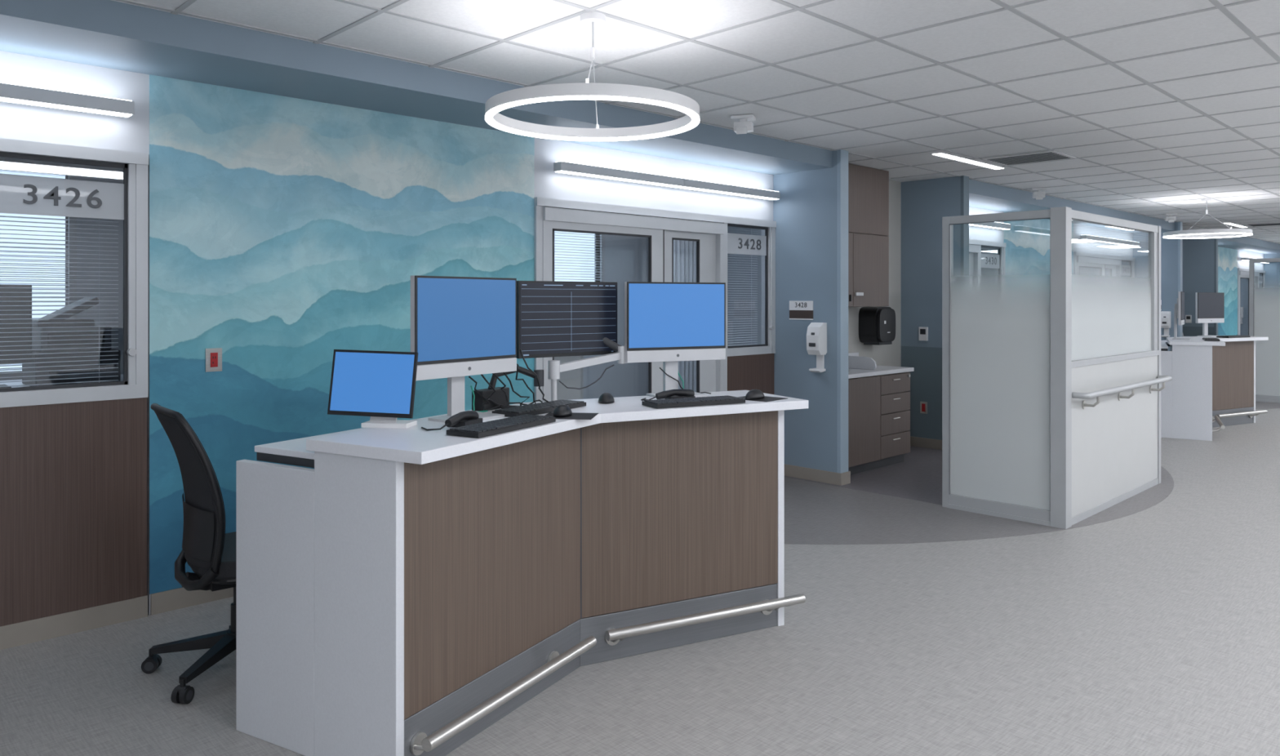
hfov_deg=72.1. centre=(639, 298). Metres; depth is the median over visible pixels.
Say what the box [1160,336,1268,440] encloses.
desk
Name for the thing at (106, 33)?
soffit
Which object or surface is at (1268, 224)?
ceiling vent
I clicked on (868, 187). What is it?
upper cabinet
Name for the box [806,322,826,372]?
soap dispenser
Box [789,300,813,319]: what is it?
room sign
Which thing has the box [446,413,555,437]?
keyboard
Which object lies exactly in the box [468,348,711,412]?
cable bundle
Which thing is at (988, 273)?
blinds
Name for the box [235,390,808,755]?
desk
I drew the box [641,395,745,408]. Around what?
keyboard
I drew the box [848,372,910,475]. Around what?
base cabinet
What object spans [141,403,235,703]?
office chair
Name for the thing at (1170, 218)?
ceiling camera
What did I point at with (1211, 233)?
pendant lamp
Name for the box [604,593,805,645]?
rail
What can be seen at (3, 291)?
monitor
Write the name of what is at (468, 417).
barcode scanner
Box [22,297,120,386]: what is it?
hospital bed
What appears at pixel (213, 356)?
wall outlet
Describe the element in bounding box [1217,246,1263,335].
wall
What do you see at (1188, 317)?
thermostat
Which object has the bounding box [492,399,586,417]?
keyboard
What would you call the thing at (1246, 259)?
wall lamp
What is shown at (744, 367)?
door
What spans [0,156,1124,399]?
wall
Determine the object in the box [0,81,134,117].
wall lamp
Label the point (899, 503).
inlay
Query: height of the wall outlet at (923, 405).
0.120 m
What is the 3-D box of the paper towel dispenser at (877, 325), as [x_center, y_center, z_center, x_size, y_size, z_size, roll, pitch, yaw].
[2.337,0.260,8.642,0.330,0.370,0.228,0,0,-44]
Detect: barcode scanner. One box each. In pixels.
[421,410,482,431]
[640,389,695,400]
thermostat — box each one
[919,326,928,340]
[1185,315,1191,323]
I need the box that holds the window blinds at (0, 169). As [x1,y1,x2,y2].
[0,168,603,370]
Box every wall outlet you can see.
[205,347,222,372]
[920,401,927,413]
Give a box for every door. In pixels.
[0,137,148,649]
[534,196,776,401]
[968,239,1006,287]
[1073,251,1135,288]
[1237,267,1265,335]
[1248,257,1279,403]
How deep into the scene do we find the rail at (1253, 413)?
10.48 m
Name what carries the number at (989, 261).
attached to the door at (977, 260)
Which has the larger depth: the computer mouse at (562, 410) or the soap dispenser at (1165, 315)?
the soap dispenser at (1165, 315)
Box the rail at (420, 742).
[409,635,596,755]
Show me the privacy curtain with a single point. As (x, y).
(684, 251)
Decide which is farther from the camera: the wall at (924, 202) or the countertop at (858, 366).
the wall at (924, 202)
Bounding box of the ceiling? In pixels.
[111,0,1279,244]
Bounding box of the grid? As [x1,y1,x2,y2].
[116,0,1279,244]
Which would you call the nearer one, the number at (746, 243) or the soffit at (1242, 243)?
the number at (746, 243)
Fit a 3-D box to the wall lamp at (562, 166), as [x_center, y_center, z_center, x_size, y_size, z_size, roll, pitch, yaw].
[0.292,-0.884,6.721,2.404,0.069,0.130,0,0,-44]
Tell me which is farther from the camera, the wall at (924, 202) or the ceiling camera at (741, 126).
the wall at (924, 202)
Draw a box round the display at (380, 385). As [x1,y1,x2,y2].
[327,349,417,428]
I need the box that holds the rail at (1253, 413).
[1212,409,1267,420]
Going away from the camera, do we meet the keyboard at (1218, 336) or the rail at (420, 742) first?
the rail at (420, 742)
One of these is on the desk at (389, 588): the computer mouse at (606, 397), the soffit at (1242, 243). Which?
the computer mouse at (606, 397)
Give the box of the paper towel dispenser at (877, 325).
[858,306,895,345]
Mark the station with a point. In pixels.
(499, 397)
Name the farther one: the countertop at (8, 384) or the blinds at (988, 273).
the blinds at (988, 273)
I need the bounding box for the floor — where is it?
[0,408,1279,755]
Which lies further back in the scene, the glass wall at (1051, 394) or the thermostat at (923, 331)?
the thermostat at (923, 331)
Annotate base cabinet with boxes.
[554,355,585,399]
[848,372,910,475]
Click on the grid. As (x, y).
(1218, 5)
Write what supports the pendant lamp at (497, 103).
hanging from the ceiling
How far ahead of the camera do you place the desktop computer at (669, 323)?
4.17 m
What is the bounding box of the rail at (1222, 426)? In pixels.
[1212,415,1225,431]
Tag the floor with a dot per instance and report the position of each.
(1154, 630)
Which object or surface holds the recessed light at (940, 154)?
in the ceiling
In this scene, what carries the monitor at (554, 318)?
on the desk at (389, 588)
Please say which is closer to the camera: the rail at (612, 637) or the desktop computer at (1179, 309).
the rail at (612, 637)
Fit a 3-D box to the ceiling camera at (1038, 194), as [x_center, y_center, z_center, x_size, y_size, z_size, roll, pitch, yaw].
[4.392,-1.153,9.684,0.174,0.126,0.186,0,0,-44]
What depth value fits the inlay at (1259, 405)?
12.56 m
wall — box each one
[0,50,1133,614]
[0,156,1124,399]
[773,149,848,473]
[901,175,968,439]
[942,206,1172,528]
[1133,221,1182,351]
[1182,238,1217,336]
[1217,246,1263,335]
[1263,253,1279,293]
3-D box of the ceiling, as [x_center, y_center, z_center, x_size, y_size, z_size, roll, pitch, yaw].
[7.532,-1.270,10.184,30.400,0.100,11.500,0,0,-44]
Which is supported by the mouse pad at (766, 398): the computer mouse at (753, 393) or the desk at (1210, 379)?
the computer mouse at (753, 393)
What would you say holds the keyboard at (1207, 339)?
on the desk at (1210, 379)
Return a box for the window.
[0,160,604,380]
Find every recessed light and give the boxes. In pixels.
[930,152,1004,169]
[1223,222,1247,227]
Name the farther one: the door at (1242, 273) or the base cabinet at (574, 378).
the door at (1242, 273)
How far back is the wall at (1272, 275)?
20.92 m
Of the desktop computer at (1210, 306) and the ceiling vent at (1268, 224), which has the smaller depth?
the desktop computer at (1210, 306)
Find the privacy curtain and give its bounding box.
[673,240,696,392]
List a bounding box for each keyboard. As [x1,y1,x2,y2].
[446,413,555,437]
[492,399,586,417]
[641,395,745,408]
[1202,337,1220,341]
[1216,335,1250,337]
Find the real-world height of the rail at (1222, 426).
0.104 m
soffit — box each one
[0,0,831,174]
[968,179,1174,232]
[1217,236,1279,253]
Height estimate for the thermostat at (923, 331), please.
0.140 m
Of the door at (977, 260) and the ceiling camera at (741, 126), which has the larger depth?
the door at (977, 260)
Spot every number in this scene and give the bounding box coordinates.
[23,184,102,208]
[737,238,760,249]
[985,257,996,264]
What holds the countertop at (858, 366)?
on the base cabinet at (879, 406)
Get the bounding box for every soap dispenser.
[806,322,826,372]
[1160,311,1170,337]
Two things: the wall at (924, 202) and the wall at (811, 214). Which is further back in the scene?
the wall at (924, 202)
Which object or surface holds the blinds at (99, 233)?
attached to the wall at (286, 233)
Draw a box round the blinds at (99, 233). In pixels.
[0,165,757,386]
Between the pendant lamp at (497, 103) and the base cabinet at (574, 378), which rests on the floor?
the base cabinet at (574, 378)
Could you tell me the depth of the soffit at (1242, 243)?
18.11 m
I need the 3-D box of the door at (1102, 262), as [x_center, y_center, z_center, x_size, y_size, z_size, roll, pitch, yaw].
[7.096,0.422,13.456,2.600,2.195,0.142,0,0,-44]
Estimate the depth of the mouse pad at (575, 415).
3.44 m
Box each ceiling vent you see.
[982,151,1076,165]
[1245,222,1279,226]
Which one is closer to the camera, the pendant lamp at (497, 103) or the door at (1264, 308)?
the pendant lamp at (497, 103)
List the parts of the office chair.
frame, backrest, seat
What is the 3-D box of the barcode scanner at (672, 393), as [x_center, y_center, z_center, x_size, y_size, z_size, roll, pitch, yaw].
[0.127,0.436,4.009,0.248,0.052,0.106,0,0,-2]
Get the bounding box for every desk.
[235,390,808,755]
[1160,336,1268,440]
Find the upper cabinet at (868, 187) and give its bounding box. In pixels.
[848,163,888,306]
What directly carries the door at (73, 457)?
in the wall at (286, 233)
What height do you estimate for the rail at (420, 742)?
0.104 m
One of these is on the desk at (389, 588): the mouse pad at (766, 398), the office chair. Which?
the mouse pad at (766, 398)
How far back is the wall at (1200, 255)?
15.58 m
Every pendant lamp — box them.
[484,11,699,141]
[1162,197,1253,239]
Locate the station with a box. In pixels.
[471,365,543,411]
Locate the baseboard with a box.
[150,435,942,615]
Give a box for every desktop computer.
[410,275,516,422]
[624,281,725,399]
[1172,291,1191,339]
[1195,292,1224,337]
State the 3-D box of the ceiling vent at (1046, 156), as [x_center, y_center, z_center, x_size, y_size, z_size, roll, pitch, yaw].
[3.359,-1.211,7.591,0.500,0.008,0.600,0,0,-44]
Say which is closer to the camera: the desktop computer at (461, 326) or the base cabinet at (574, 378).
the desktop computer at (461, 326)
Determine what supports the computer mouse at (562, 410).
on the mouse pad at (575, 415)
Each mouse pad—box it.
[545,412,598,419]
[737,395,786,401]
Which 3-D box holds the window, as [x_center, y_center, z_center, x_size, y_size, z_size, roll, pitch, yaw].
[-2.732,-0.205,7.973,6.400,1.550,0.120,0,0,-44]
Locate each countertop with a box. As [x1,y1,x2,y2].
[0,373,123,387]
[848,352,914,378]
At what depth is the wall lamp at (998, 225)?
10.44 m
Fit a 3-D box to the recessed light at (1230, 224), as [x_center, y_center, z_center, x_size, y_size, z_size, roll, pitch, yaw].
[9.791,-1.212,14.445,1.244,0.007,0.099,0,0,-44]
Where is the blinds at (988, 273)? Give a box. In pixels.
[985,248,1124,287]
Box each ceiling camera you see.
[730,114,755,133]
[1031,187,1047,199]
[1163,213,1177,222]
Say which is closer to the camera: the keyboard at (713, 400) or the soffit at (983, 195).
the keyboard at (713, 400)
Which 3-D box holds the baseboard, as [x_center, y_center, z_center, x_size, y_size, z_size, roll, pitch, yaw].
[0.468,1.470,6.498,7.208,0.100,0.695,0,0,-44]
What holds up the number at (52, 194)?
attached to the door at (73, 457)
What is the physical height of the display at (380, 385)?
0.278 m
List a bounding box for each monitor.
[0,284,31,388]
[516,280,626,401]
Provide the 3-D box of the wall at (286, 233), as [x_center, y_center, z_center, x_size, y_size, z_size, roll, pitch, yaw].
[1.902,0.150,8.458,17.020,2.740,0.124,0,0,-44]
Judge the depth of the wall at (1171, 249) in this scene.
13.99 m
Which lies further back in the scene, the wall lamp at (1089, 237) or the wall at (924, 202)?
the wall lamp at (1089, 237)
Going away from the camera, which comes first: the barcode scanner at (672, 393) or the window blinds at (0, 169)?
the barcode scanner at (672, 393)
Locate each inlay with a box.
[784,445,1173,544]
[1255,401,1279,408]
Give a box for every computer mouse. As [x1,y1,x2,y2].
[553,404,572,416]
[598,392,614,403]
[745,389,764,399]
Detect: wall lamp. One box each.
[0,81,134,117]
[553,160,780,199]
[968,222,1010,230]
[1080,234,1140,246]
[1240,257,1269,263]

